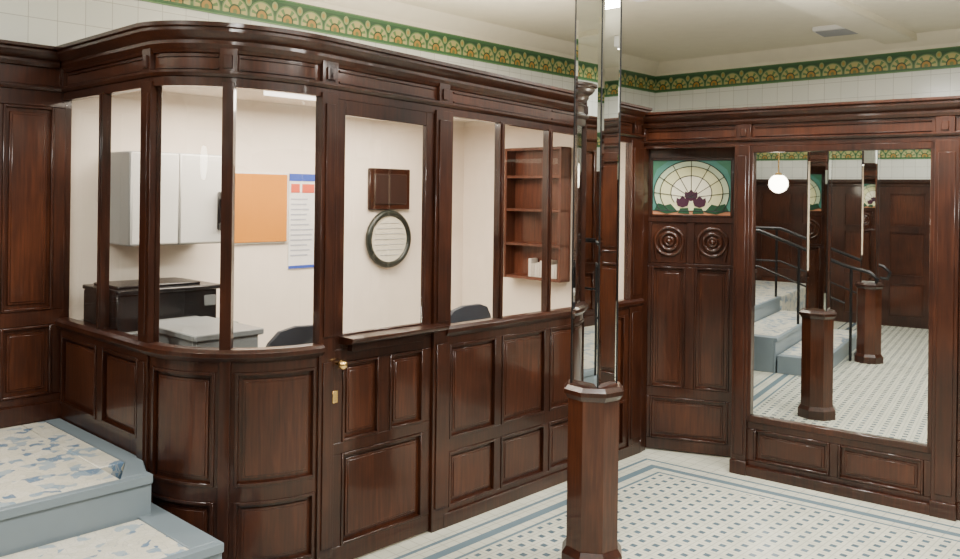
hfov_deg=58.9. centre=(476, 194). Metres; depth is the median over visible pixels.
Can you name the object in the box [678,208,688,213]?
leaf
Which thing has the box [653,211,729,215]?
band
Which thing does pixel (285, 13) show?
trim
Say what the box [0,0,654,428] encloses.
wall
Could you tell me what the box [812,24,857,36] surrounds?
ceiling vent
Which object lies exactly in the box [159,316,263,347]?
desk
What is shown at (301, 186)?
poster
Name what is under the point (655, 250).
tail
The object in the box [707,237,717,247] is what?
rosette
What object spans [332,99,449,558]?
leaf
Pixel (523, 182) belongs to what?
bookcase
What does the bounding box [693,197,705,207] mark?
tulip
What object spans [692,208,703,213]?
leaf
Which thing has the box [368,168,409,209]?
picture frame
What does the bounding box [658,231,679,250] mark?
rosette
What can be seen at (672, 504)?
floor
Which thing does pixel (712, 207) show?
leaf
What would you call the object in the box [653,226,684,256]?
rosette
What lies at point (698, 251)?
tail
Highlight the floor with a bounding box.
[355,447,959,558]
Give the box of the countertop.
[80,317,238,335]
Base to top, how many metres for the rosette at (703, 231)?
0.219 m
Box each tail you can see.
[654,246,657,258]
[680,246,683,259]
[697,247,700,260]
[724,247,727,261]
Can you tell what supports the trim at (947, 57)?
attached to the wall at (938, 82)
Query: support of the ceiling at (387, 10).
attached to the wall at (44, 22)
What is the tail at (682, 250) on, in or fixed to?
attached to the rosette at (677, 230)
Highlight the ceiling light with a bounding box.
[264,91,315,100]
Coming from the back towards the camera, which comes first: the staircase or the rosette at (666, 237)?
the rosette at (666, 237)
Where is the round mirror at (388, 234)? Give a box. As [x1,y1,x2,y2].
[366,210,410,267]
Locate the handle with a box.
[217,192,220,229]
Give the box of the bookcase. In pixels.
[503,146,571,282]
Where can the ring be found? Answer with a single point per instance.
(713, 170)
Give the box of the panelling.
[0,39,65,427]
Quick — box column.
[561,0,623,558]
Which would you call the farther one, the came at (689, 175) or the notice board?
the came at (689, 175)
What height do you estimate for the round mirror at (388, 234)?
0.436 m
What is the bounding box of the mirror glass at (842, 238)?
[752,149,930,444]
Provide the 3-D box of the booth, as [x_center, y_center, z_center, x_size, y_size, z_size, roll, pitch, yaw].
[-0.601,0.505,5.326,1.794,2.574,3.401,1,0,44]
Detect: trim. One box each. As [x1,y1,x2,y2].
[138,0,655,92]
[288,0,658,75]
[655,46,959,92]
[656,28,959,75]
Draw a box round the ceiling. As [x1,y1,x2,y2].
[392,0,959,61]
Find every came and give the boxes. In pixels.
[654,161,729,210]
[660,166,722,210]
[670,175,711,202]
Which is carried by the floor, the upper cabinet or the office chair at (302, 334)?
the office chair at (302, 334)
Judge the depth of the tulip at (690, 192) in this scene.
5.98 m
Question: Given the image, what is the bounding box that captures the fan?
[661,167,721,210]
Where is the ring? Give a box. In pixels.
[655,161,728,204]
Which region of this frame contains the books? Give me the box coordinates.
[528,258,557,278]
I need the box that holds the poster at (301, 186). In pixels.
[288,173,314,268]
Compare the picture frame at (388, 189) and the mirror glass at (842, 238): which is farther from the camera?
the picture frame at (388, 189)
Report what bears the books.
on the bookcase
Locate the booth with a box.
[55,20,651,558]
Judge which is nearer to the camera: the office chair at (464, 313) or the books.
the office chair at (464, 313)
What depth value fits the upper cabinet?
4.87 m
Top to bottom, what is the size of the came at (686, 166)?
0.316 m
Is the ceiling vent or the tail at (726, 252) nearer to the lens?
the tail at (726, 252)
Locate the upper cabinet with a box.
[110,151,221,245]
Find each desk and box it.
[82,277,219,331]
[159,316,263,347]
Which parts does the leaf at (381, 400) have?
knob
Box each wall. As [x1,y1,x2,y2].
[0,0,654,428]
[655,68,959,111]
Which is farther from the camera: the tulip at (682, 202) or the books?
the books
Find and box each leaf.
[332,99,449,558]
[645,147,734,456]
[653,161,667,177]
[654,203,677,213]
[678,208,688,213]
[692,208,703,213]
[705,204,727,214]
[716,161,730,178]
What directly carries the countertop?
on the floor
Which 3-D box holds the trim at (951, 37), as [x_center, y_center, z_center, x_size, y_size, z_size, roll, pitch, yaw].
[4.677,-1.314,6.535,7.670,0.130,0.121,1,0,43]
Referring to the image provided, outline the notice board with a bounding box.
[234,172,287,244]
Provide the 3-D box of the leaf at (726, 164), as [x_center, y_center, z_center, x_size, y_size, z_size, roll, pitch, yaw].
[1.712,-0.173,5.919,0.106,0.130,0.002,1,0,19]
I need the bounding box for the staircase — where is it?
[0,418,223,558]
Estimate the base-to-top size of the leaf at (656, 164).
0.130 m
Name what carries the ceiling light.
attached to the booth
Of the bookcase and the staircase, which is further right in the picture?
the bookcase
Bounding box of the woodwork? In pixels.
[640,96,959,520]
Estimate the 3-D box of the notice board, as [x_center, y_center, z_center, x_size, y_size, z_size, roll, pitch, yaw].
[-1.449,0.086,5.606,0.021,0.470,0.470,1,0,43]
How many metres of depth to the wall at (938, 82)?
7.98 m
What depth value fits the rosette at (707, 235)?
5.93 m
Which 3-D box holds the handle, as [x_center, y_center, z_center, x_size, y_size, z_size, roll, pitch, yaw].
[-1.512,0.095,5.049,0.073,0.230,0.035,1,0,43]
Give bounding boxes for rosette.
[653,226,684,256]
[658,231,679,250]
[663,236,674,246]
[696,227,728,257]
[702,232,722,252]
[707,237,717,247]
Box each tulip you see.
[676,197,688,207]
[685,190,697,200]
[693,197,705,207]
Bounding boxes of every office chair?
[266,325,312,346]
[451,304,490,323]
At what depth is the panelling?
4.58 m
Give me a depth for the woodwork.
5.17 m
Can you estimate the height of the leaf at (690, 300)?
2.150 m
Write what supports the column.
on the floor

